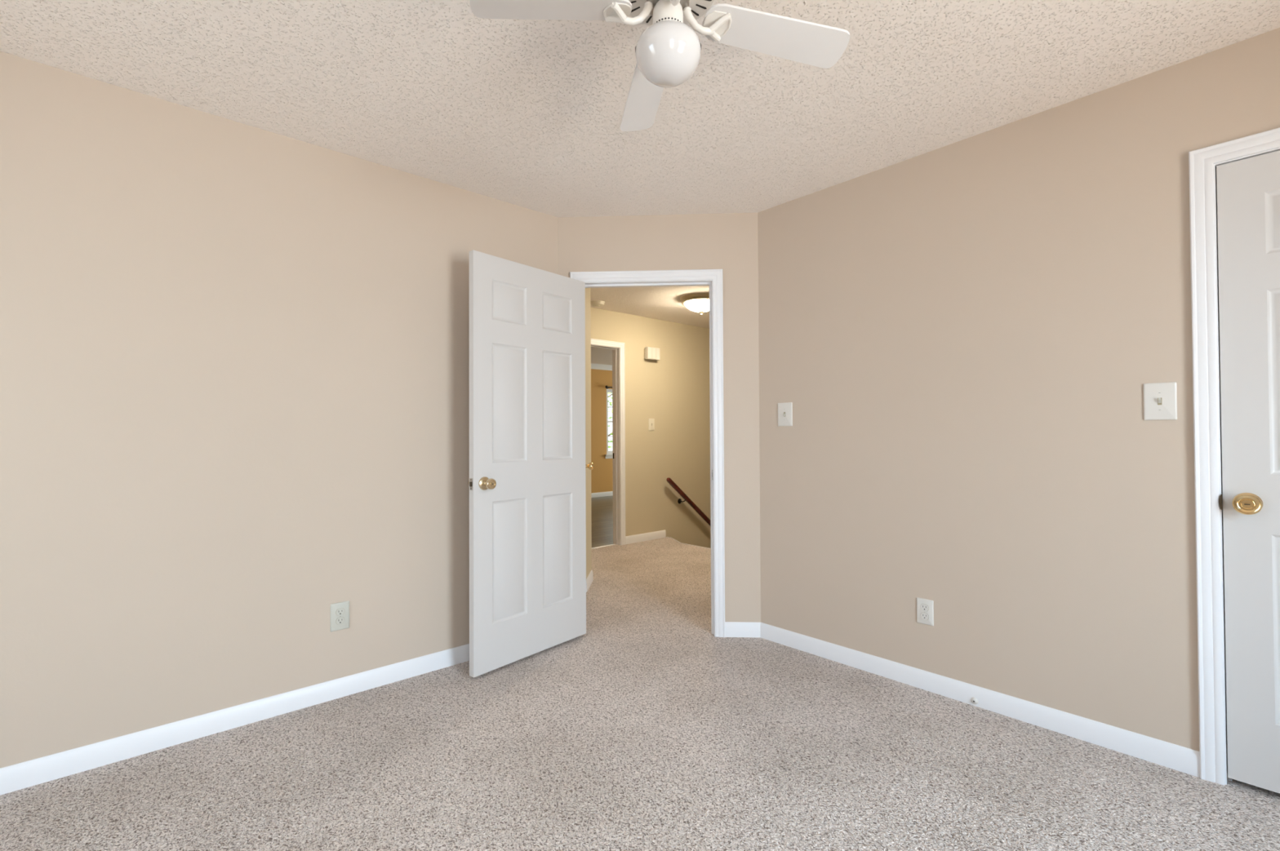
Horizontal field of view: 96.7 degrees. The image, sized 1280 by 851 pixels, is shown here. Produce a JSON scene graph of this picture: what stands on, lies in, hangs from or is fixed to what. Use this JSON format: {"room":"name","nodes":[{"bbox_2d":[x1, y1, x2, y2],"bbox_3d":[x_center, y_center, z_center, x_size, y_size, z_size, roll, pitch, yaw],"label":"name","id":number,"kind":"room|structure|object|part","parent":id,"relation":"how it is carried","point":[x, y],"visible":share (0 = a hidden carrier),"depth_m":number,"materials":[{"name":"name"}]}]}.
{"room":"empty bedroom","nodes":[
{"label":"empty bedroom","id":0,"kind":"room"},
{"bbox_2d":[0,51,558,768],"bbox_3d":[-1.876,-0.015,2.139,3.674,2.440,0.100,0,-1,-42],"label":"wall","id":1,"kind":"structure","parent":0,"point":[234,356],"depth_m":2.24,"materials":[{"name":"beige paint"}]},
{"bbox_2d":[0,644,469,795],"bbox_3d":[-1.796,1.163,2.114,3.574,0.083,0.012,0,-1,-42],"label":"baseboard","id":2,"kind":"structure","parent":1,"relation":"attached to","point":[22,775],"depth_m":2.21,"materials":[{"name":"white wood"}]},
{"bbox_2d":[329,600,349,631],"bbox_3d":[-1.337,0.851,2.536,0.078,0.122,0.008,0,-1,-42],"label":"electrical outlet","id":3,"kind":"object","parent":1,"relation":"attached to","point":[340,612],"visible":1,"depth_m":2.53,"materials":[{"name":"grey plastic"}]},
{"bbox_2d":[335,608,344,616],"bbox_3d":[-1.335,0.831,2.534,0.036,0.030,0.004,0,-1,-42],"label":"receptacle","id":4,"kind":"object","parent":3,"relation":"attached to","point":[339,611],"depth_m":2.53,"materials":[{"name":"grey plastic"}]},
{"bbox_2d":[335,617,344,624],"bbox_3d":[-1.335,0.870,2.534,0.036,0.030,0.004,0,-1,-42],"label":"receptacle","id":5,"kind":"object","parent":3,"relation":"attached to","point":[339,620],"depth_m":2.53,"materials":[{"name":"grey plastic"}]},
{"bbox_2d":[585,288,591,578],"bbox_3d":[-0.469,0.005,3.996,0.100,2.440,1.100,0,-1,3],"label":"wall","id":6,"kind":"structure","parent":0,"point":[588,292],"depth_m":4.39,"materials":[{"name":"beige paint"}]},
{"bbox_2d":[585,462,593,470],"bbox_3d":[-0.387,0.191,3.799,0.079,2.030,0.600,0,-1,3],"label":"door knob","id":7,"kind":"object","parent":6,"relation":"in","point":[590,465],"depth_m":4.04,"materials":[{"name":"gold metal"}]},
{"bbox_2d":[586,570,593,592],"bbox_3d":[-0.388,1.188,4.356,0.012,0.083,0.340,0,-1,3],"label":"baseboard","id":8,"kind":"structure","parent":6,"relation":"attached to","point":[589,579],"depth_m":4.34,"materials":[{"name":"white wood"}]},
{"bbox_2d":[591,368,613,493],"bbox_3d":[-1.135,0.094,10.227,7.200,2.440,0.120,0,-1,-42],"label":"wall","id":9,"kind":"structure","parent":0,"point":[602,473],"depth_m":10.50,"materials":[{"name":"paint"}]},
{"bbox_2d":[591,363,612,370],"bbox_3d":[-1.077,-1.082,10.173,7.000,0.090,0.070,0,-1,-42],"label":"crown molding","id":10,"kind":"structure","parent":9,"relation":"attached to","point":[597,366],"depth_m":10.50,"materials":[{"name":"white wood"}]},
{"bbox_2d":[591,491,613,497],"bbox_3d":[-1.085,1.272,10.162,7.000,0.083,0.012,0,-1,-42],"label":"baseboard","id":11,"kind":"structure","parent":9,"relation":"attached to","point":[609,493],"depth_m":10.50,"materials":[{"name":"white wood"}]},
{"bbox_2d":[604,389,612,458],"bbox_3d":[-0.327,-0.030,10.927,0.965,1.300,0.165,0,-1,-42],"label":"window","id":12,"kind":"structure","parent":9,"relation":"in","point":[609,453],"depth_m":10.62,"materials":[{"name":"white"}]},
{"bbox_3d":[-0.284,0.579,10.873,0.965,0.080,0.045,0,-1,-42],"label":"sill","id":13,"kind":"part","parent":12,"relation":"part of","materials":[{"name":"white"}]},
{"bbox_2d":[0,496,1279,850],"bbox_3d":[0.663,1.384,5.080,11.400,0.300,10.300,0,-1,-42],"label":"floor","id":14,"kind":"structure","parent":0,"point":[646,729],"depth_m":1.96,"materials":[{"name":"beige carpet"}]},
{"bbox_2d":[0,0,1279,365],"bbox_3d":[0.651,-1.255,5.117,11.400,0.100,10.300,0,-1,-42],"label":"ceiling","id":15,"kind":"structure","parent":0,"point":[526,113],"depth_m":2.04,"materials":[{"name":"white paint"}]},
{"bbox_2d":[591,300,604,306],"bbox_3d":[-0.412,-1.175,5.507,0.144,0.040,0.144,0,-1,-42],"label":"smoke detector","id":16,"kind":"object","parent":15,"relation":"attached to","point":[595,303],"visible":0.94,"depth_m":5.46,"materials":[{"name":"beige plastic"}]},
{"bbox_2d":[470,0,849,131],"bbox_3d":[0.074,-1.080,1.500,0.768,0.346,0.768,-1,-1,35],"label":"ceiling fan","id":17,"kind":"object","parent":15,"relation":"hanging from","point":[668,52],"visible":1,"depth_m":1.50,"materials":[{"name":"white wood"}]},
{"bbox_3d":[-0.221,-1.061,1.446,0.404,0.063,0.117,0,-1,-10],"label":"blade","id":18,"kind":"part","parent":17,"relation":"part of","materials":[{"name":"white wood"}]},
{"bbox_3d":[0.020,-1.058,1.795,0.117,0.063,0.404,0,-1,-10],"label":"blade","id":19,"kind":"part","parent":17,"relation":"part of","materials":[{"name":"white wood"}]},
{"bbox_3d":[0.074,-0.971,1.498,0.173,0.129,0.173,0,-1,-42],"label":"globe","id":20,"kind":"part","parent":17,"relation":"part of","materials":[{"name":"white glass"}]},
{"bbox_3d":[0.369,-1.062,1.553,0.404,0.063,0.117,0,-1,-10],"label":"blade","id":21,"kind":"part","parent":17,"relation":"part of","materials":[{"name":"white wood"}]},
{"bbox_2d":[680,293,709,315],"bbox_3d":[0.580,-1.119,5.374,0.404,0.165,0.404,0,-1,-42],"label":"ceiling light","id":22,"kind":"object","parent":15,"relation":"attached to","point":[700,302],"visible":0.84,"depth_m":5.25,"materials":[{"name":"white glass"}]},
{"bbox_3d":[0.580,-1.177,5.375,0.404,0.048,0.404,0,-1,-42],"label":"mounting plate","id":23,"kind":"part","parent":22,"relation":"part of","materials":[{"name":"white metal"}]},
{"bbox_3d":[0.580,-1.117,5.374,0.328,0.079,0.328,0,-1,-42],"label":"lamp shade","id":24,"kind":"part","parent":22,"relation":"part of","materials":[{"name":"white glass"}]},
{"bbox_2d":[591,307,711,548],"bbox_3d":[1.369,1.444,7.434,7.200,5.240,0.115,0,-1,-42],"label":"wall","id":25,"kind":"structure","parent":0,"point":[673,390],"depth_m":6.40,"materials":[{"name":"beige paint"}]},
{"bbox_2d":[591,544,616,549],"bbox_3d":[-0.537,1.249,5.734,0.768,0.008,0.038,0,-1,-42],"label":"trim","id":26,"kind":"structure","parent":25,"relation":"attached to","point":[610,544],"depth_m":5.87,"materials":[{"name":"white wood"}]},
{"bbox_2d":[591,338,625,545],"bbox_3d":[-0.536,0.188,5.741,0.892,2.122,0.153,0,-1,-42],"label":"door frame","id":27,"kind":"structure","parent":25,"relation":"attached to","point":[617,348],"depth_m":5.97,"materials":[{"name":"white wood"}]},
{"bbox_3d":[-0.581,0.189,5.791,0.892,2.122,0.019,0,-1,-42],"label":"casing","id":28,"kind":"part","parent":27,"relation":"part of","materials":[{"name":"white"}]},
{"bbox_2d":[625,529,666,544],"bbox_3d":[0.066,1.211,6.180,0.598,0.083,0.012,0,-1,-42],"label":"baseboard","id":29,"kind":"structure","parent":25,"relation":"attached to","point":[661,534],"depth_m":6.16,"materials":[{"name":"white wood"}]},
{"bbox_2d":[648,418,654,431],"bbox_3d":[0.131,-0.010,6.257,0.086,0.132,0.017,0,-1,-42],"label":"light switch","id":30,"kind":"object","parent":25,"relation":"attached to","point":[651,421],"visible":1,"depth_m":6.25,"materials":[{"name":"beige plastic"}]},
{"bbox_2d":[644,346,659,360],"bbox_3d":[0.132,-0.787,6.239,0.183,0.130,0.066,0,-1,-42],"label":"door chime","id":31,"kind":"object","parent":25,"relation":"attached to","point":[650,353],"visible":1,"depth_m":6.20,"materials":[{"name":"beige plastic"}]},
{"bbox_2d":[666,477,710,525],"bbox_3d":[1.057,1.417,7.011,2.065,1.661,0.097,0,-1,-42],"label":"handrail","id":32,"kind":"object","parent":25,"relation":"attached to","point":[669,481],"visible":0.52,"depth_m":6.52,"materials":[{"name":"brown wood"}]},
{"bbox_2d":[666,537,711,549],"bbox_3d":[1.015,1.260,5.403,0.135,0.054,2.443,0,-1,-39],"label":"trim","id":33,"kind":"structure","parent":25,"relation":"attached to","point":[667,537],"depth_m":5.96,"materials":[{"name":"white"}]},
{"bbox_2d":[557,213,760,622],"bbox_3d":[0.107,-0.007,3.357,1.165,2.440,0.115,0,-1,3],"label":"wall","id":34,"kind":"structure","parent":0,"point":[728,242],"depth_m":3.29,"materials":[{"name":"beige paint"}]},
{"bbox_2d":[468,249,586,677],"bbox_3d":[-0.568,0.180,3.006,0.169,2.031,0.776,-1,-1,39],"label":"door","id":35,"kind":"structure","parent":34,"relation":"in","point":[526,482],"depth_m":2.95,"materials":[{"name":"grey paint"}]},
{"bbox_3d":[-0.804,0.280,2.712,0.023,0.057,0.002,-1,-1,39],"label":"latch plate","id":36,"kind":"part","parent":35,"relation":"part of","materials":[{"name":"silver metal"}]},
{"bbox_3d":[-0.727,0.279,2.728,0.066,0.065,0.065,-1,-1,39],"label":"knob","id":37,"kind":"part","parent":35,"relation":"part of","materials":[{"name":"gold metal"}]},
{"bbox_2d":[569,269,724,637],"bbox_3d":[0.042,0.157,3.359,0.887,2.112,0.153,0,-1,3],"label":"door frame","id":38,"kind":"structure","parent":34,"relation":"attached to","point":[713,278],"depth_m":3.28,"materials":[{"name":"white wood"}]},
{"bbox_2d":[724,622,760,637],"bbox_3d":[0.589,1.168,3.253,0.205,0.083,0.013,0,-1,3],"label":"baseboard","id":39,"kind":"structure","parent":34,"relation":"attached to","point":[732,629],"depth_m":3.25,"materials":[{"name":"white wood"}]},
{"bbox_2d":[757,27,1279,751],"bbox_3d":[1.985,-0.036,1.902,0.100,2.440,3.770,0,-1,-42],"label":"wall","id":40,"kind":"structure","parent":0,"point":[963,339],"depth_m":2.34,"materials":[{"name":"beige paint"}]},
{"bbox_2d":[777,402,792,426],"bbox_3d":[0.796,-0.061,3.136,0.017,0.130,0.092,0,-1,-42],"label":"light switch","id":41,"kind":"object","parent":40,"relation":"attached to","point":[784,410],"visible":1,"depth_m":3.13,"materials":[{"name":"white plastic"}]},
{"bbox_2d":[916,597,933,626],"bbox_3d":[1.293,0.846,2.582,0.008,0.114,0.073,0,-1,-42],"label":"electrical outlet","id":42,"kind":"object","parent":40,"relation":"attached to","point":[925,608],"visible":1,"depth_m":2.58,"materials":[{"name":"white plastic"}]},
{"bbox_2d":[920,604,928,611],"bbox_3d":[1.292,0.826,2.581,0.004,0.030,0.036,0,-1,-42],"label":"receptacle","id":43,"kind":"object","parent":42,"relation":"attached to","point":[924,607],"depth_m":2.58,"materials":[{"name":"white plastic"}]},
{"bbox_2d":[920,613,928,620],"bbox_3d":[1.292,0.865,2.581,0.004,0.030,0.036,0,-1,-42],"label":"receptacle","id":44,"kind":"object","parent":42,"relation":"attached to","point":[924,616],"depth_m":2.58,"materials":[{"name":"white plastic"}]},
{"bbox_2d":[760,622,1199,777],"bbox_3d":[1.287,1.155,2.583,0.012,0.083,1.793,0,-1,-42],"label":"baseboard","id":45,"kind":"structure","parent":40,"relation":"attached to","point":[1174,757],"depth_m":2.33,"materials":[{"name":"white wood"}]},
{"bbox_2d":[970,697,977,704],"bbox_3d":[1.421,1.172,2.418,0.010,0.028,0.028,0,-1,-42],"label":"door stop base","id":46,"kind":"object","parent":45,"relation":"attached to","point":[975,701],"visible":1,"depth_m":2.42,"materials":[{"name":"white plastic"}]},
{"bbox_2d":[1142,382,1177,420],"bbox_3d":[1.823,-0.085,1.995,0.017,0.131,0.087,0,-1,-42],"label":"light switch","id":47,"kind":"object","parent":40,"relation":"attached to","point":[1160,399],"visible":1,"depth_m":2.00,"materials":[{"name":"white plastic"}]},
{"bbox_2d":[1188,127,1279,785],"bbox_3d":[2.215,0.120,1.631,0.119,2.118,0.890,0,-1,-42],"label":"door frame","id":48,"kind":"structure","parent":40,"relation":"attached to","point":[1202,162],"depth_m":1.90,"materials":[{"name":"white wood"}]},
{"bbox_3d":[1.920,0.253,1.881,0.004,0.054,0.008,0,-1,-42],"label":"strike plate","id":49,"kind":"part","parent":48,"relation":"part of","materials":[{"name":"brown metal"}]},
{"bbox_2d":[1216,150,1279,794],"bbox_3d":[2.182,0.141,1.602,0.080,2.028,0.760,0,-1,-42],"label":"door","id":50,"kind":"structure","parent":40,"relation":"in","point":[1248,189],"depth_m":1.84,"materials":[{"name":"grey paint"}]},
{"bbox_3d":[1.953,0.252,1.829,0.046,0.068,0.068,0,-1,-42],"label":"knob","id":51,"kind":"part","parent":50,"relation":"part of","materials":[{"name":"gold metal"}]},
{"label":"outside","id":52,"kind":"structure","parent":0,"visible":0},
{"bbox_2d":[608,392,612,448],"bbox_3d":[-1.257,1.085,16.312,3.493,5.837,3.498,0,-1,-42],"label":"tree","id":53,"kind":"object","parent":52,"point":[610,434],"visible":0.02,"depth_m":16.31,"materials":[{"name":"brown plant"}]}
]}

